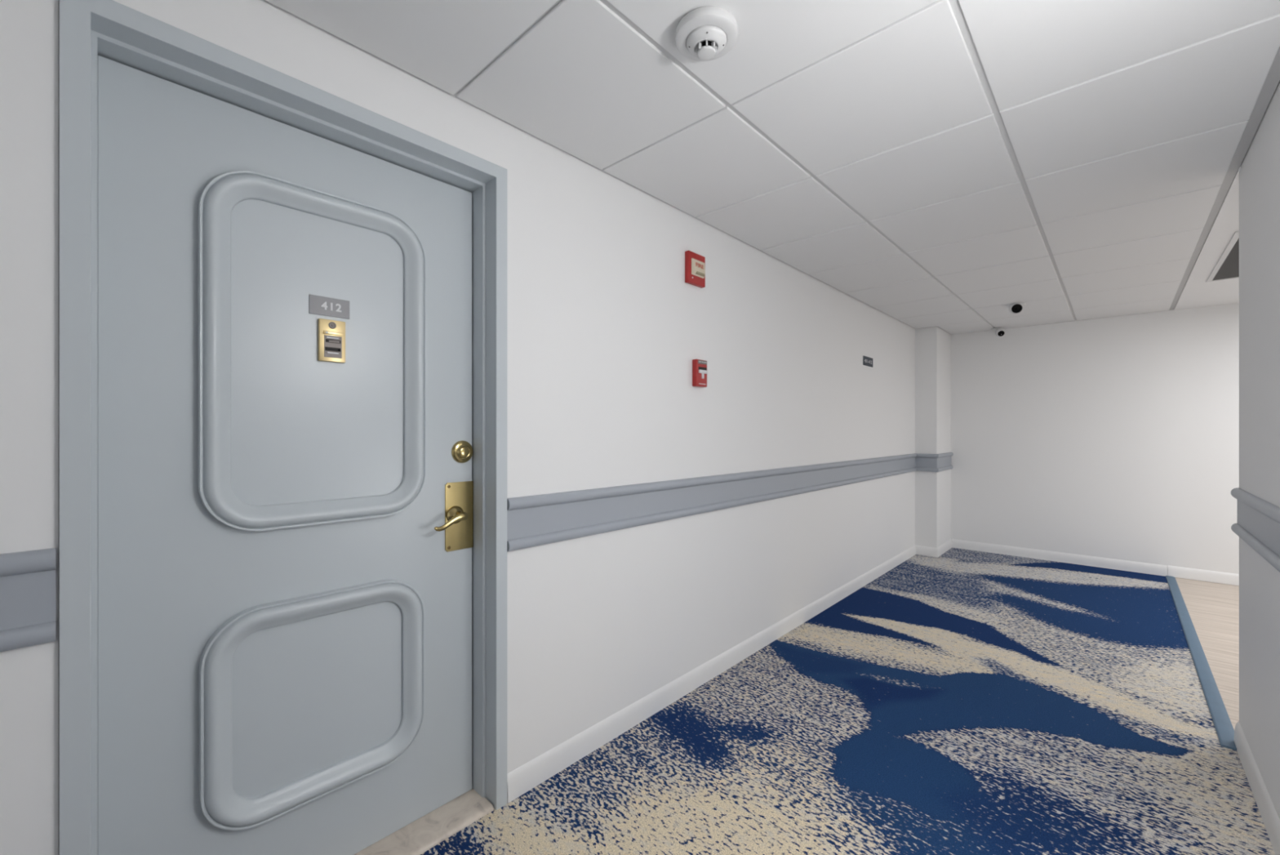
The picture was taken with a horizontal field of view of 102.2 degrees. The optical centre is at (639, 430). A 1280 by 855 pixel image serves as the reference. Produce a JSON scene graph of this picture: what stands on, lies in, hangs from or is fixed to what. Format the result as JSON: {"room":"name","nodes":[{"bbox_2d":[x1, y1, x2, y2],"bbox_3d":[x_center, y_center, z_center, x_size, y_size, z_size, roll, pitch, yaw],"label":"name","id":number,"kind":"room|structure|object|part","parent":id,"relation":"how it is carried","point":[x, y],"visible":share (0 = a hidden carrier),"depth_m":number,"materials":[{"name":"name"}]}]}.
{"room":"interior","nodes":[
{"label":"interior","id":0,"kind":"room"},
{"bbox_2d":[0,0,915,854],"bbox_3d":[0.084,0.077,2.416,0.170,2.310,8.860,0,0,43],"label":"wall","id":1,"kind":"structure","parent":0,"point":[606,329],"depth_m":1.99,"materials":[{"name":"white paint"}]},
{"bbox_2d":[0,547,56,651],"bbox_3d":[-1.984,0.312,0.042,0.021,0.177,2.566,0,0,43],"label":"trim","id":2,"kind":"structure","parent":1,"relation":"attached to","point":[28,579],"depth_m":0.96,"materials":[{"name":"grey paint"}]},
{"bbox_3d":[-1.984,0.382,0.042,0.020,0.038,2.566,0,0,43],"label":"moulding","id":3,"kind":"part","parent":2,"relation":"part of","materials":[{"name":"grey paint"}]},
{"bbox_3d":[-1.984,0.244,0.042,0.021,0.040,2.566,0,0,43],"label":"moulding","id":4,"kind":"part","parent":2,"relation":"part of","materials":[{"name":"grey paint"}]},
{"bbox_2d":[58,0,506,854],"bbox_3d":[-0.853,0.188,1.421,0.217,2.148,1.026,0,0,43],"label":"door","id":5,"kind":"structure","parent":1,"relation":"in","point":[282,298],"depth_m":1.32,"materials":[{"name":"grey paint"}]},
{"bbox_3d":[-0.858,0.719,1.419,0.035,0.550,0.538,0,0,43],"label":"panel moulding","id":6,"kind":"part","parent":5,"relation":"part of","materials":[{"name":"grey paint"}]},
{"bbox_3d":[-0.857,-0.200,1.421,0.035,0.905,0.545,0,0,43],"label":"panel moulding","id":7,"kind":"part","parent":5,"relation":"part of","materials":[{"name":"grey paint"}]},
{"bbox_3d":[-0.863,-0.344,1.437,0.003,0.052,0.100,0,0,43],"label":"number plate","id":8,"kind":"part","parent":5,"relation":"part of","materials":[{"name":"grey plastic"}]},
{"bbox_3d":[-0.601,0.288,1.640,0.023,0.049,0.116,0,0,43],"label":"lever","id":9,"kind":"part","parent":5,"relation":"part of","materials":[{"name":"gold metal"}]},
{"bbox_3d":[-0.612,0.282,1.729,0.034,0.224,0.098,0,0,43],"label":"lever handle","id":10,"kind":"part","parent":5,"relation":"part of","materials":[{"name":"gold metal"}]},
{"bbox_2d":[684,250,705,288],"bbox_3d":[0.268,-0.770,2.463,0.038,0.148,0.132,0,0,43],"label":"fire alarm strobe","id":11,"kind":"object","parent":1,"relation":"attached to","point":[695,264],"visible":1,"depth_m":2.44,"materials":[{"name":"red plastic"}]},
{"bbox_2d":[692,359,707,386],"bbox_3d":[0.290,-0.277,2.485,0.040,0.128,0.086,0,0,43],"label":"alarm pull station","id":12,"kind":"object","parent":1,"relation":"attached to","point":[700,371],"visible":1,"depth_m":2.47,"materials":[{"name":"red plastic"}]},
{"bbox_3d":[0.303,-0.272,2.477,0.010,0.041,0.061,0,0,43],"label":"handle","id":13,"kind":"part","parent":12,"relation":"part of","materials":[{"name":"white plastic"}]},
{"bbox_2d":[506,538,951,803],"bbox_3d":[1.430,1.187,3.595,0.206,0.090,5.301,0,0,43],"label":"baseboard","id":14,"kind":"structure","parent":1,"relation":"attached to","point":[521,780],"depth_m":2.33,"materials":[{"name":"white paint"}]},
{"bbox_2d":[506,452,953,551],"bbox_3d":[1.433,0.312,3.592,0.214,0.177,5.301,0,0,43],"label":"trim","id":15,"kind":"structure","parent":1,"relation":"attached to","point":[535,520],"depth_m":2.33,"materials":[{"name":"grey paint"}]},
{"bbox_3d":[1.433,0.244,3.592,0.214,0.040,5.301,0,0,43],"label":"moulding","id":16,"kind":"part","parent":15,"relation":"part of","materials":[{"name":"grey paint"}]},
{"bbox_2d":[862,355,872,367],"bbox_3d":[1.855,-0.564,4.202,0.005,0.074,0.217,0,0,43],"label":"number sign","id":17,"kind":"object","parent":1,"relation":"attached to","point":[867,361],"visible":1,"depth_m":4.19,"materials":[{"name":"black plastic"}]},
{"bbox_2d":[263,0,1279,334],"bbox_3d":[1.649,-1.043,0.968,4.295,0.050,9.060,0,0,43],"label":"ceiling","id":18,"kind":"structure","parent":0,"point":[948,165],"depth_m":1.70,"materials":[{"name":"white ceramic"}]},
{"bbox_2d":[675,6,737,61],"bbox_3d":[0.169,-0.986,1.313,0.157,0.064,0.157,0,0,43],"label":"smoke detector","id":19,"kind":"object","parent":18,"relation":"attached to","point":[705,33],"visible":1,"depth_m":1.28,"materials":[{"name":"white plastic"}]},
{"bbox_2d":[991,327,1005,336],"bbox_3d":[3.545,-0.970,5.099,0.104,0.098,0.165,0,0,8],"label":"security camera","id":20,"kind":"object","parent":18,"relation":"attached to","point":[999,331],"visible":1,"depth_m":5.04,"materials":[{"name":"white plastic"}]},
{"bbox_2d":[1008,302,1026,314],"bbox_3d":[3.031,-0.986,4.149,0.113,0.100,0.126,0,0,43],"label":"security camera","id":21,"kind":"object","parent":18,"relation":"attached to","point":[1015,308],"visible":0.95,"depth_m":4.11,"materials":[{"name":"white plastic"}]},
{"bbox_2d":[1206,231,1239,282],"bbox_3d":[3.677,-1.042,2.868,0.620,0.061,1.205,0,0,43],"label":"ceiling vent","id":22,"kind":"object","parent":18,"relation":"in","point":[1227,267],"visible":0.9,"depth_m":3.15,"materials":[{"name":"white plastic"}]},
{"bbox_2d":[420,547,1275,854],"bbox_3d":[0.740,1.232,1.816,2.059,0.001,8.871,0,0,43],"label":"floor","id":23,"kind":"structure","parent":0,"point":[958,701],"depth_m":2.03,"materials":[{"name":"blue carpet"}]},
{"bbox_2d":[1165,575,1236,750],"bbox_3d":[3.386,1.229,3.183,0.055,0.012,3.223,0,0,43],"label":"trim","id":24,"kind":"structure","parent":23,"relation":"on","point":[1224,729],"depth_m":2.58,"materials":[{"name":"blue plastic"}]},
{"bbox_2d":[915,326,951,547],"bbox_3d":[3.026,0.101,5.365,0.243,2.262,0.635,0,0,43],"label":"pillar","id":25,"kind":"structure","parent":0,"point":[932,344],"depth_m":5.14,"materials":[{"name":"white paint"}]},
{"bbox_2d":[951,302,1239,575],"bbox_3d":[4.683,0.097,4.298,4.365,2.350,0.150,0,0,43],"label":"wall","id":26,"kind":"structure","parent":0,"point":[1116,437],"depth_m":4.66,"materials":[{"name":"white paint"}]},
{"bbox_2d":[951,538,1239,585],"bbox_3d":[4.764,1.185,4.110,3.991,0.093,0.014,0,0,43],"label":"baseboard","id":27,"kind":"structure","parent":26,"relation":"attached to","point":[1105,562],"depth_m":4.65,"materials":[{"name":"white paint"}]},
{"bbox_2d":[1175,577,1239,728],"bbox_3d":[4.229,1.252,2.361,2.400,0.041,3.310,0,0,43],"label":"floor","id":28,"kind":"structure","parent":0,"point":[1213,607],"depth_m":3.22,"materials":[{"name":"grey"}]},
{"bbox_2d":[1239,80,1279,819],"bbox_3d":[1.288,0.077,-0.852,2.352,2.310,5.700,0,0,43],"label":"wall","id":29,"kind":"structure","parent":0,"point":[1260,171],"depth_m":1.74,"materials":[{"name":"white paint"}]},
{"bbox_2d":[1231,487,1279,572],"bbox_3d":[1.288,0.312,-0.837,2.373,0.177,5.721,0,0,43],"label":"trim","id":30,"kind":"structure","parent":29,"relation":"attached to","point":[1258,519],"depth_m":1.68,"materials":[{"name":"grey paint"}]},
{"bbox_3d":[1.288,0.382,-0.838,2.372,0.038,5.720,0,0,43],"label":"moulding","id":31,"kind":"part","parent":30,"relation":"part of","materials":[{"name":"grey paint"}]},
{"bbox_3d":[1.288,0.244,-0.837,2.373,0.040,5.721,0,0,43],"label":"moulding","id":32,"kind":"part","parent":30,"relation":"part of","materials":[{"name":"grey paint"}]},
{"bbox_2d":[1234,720,1279,854],"bbox_3d":[1.288,1.187,-0.843,2.364,0.090,5.712,0,0,43],"label":"baseboard","id":33,"kind":"structure","parent":29,"relation":"attached to","point":[1270,818],"depth_m":1.70,"materials":[{"name":"white paint"}]}
]}

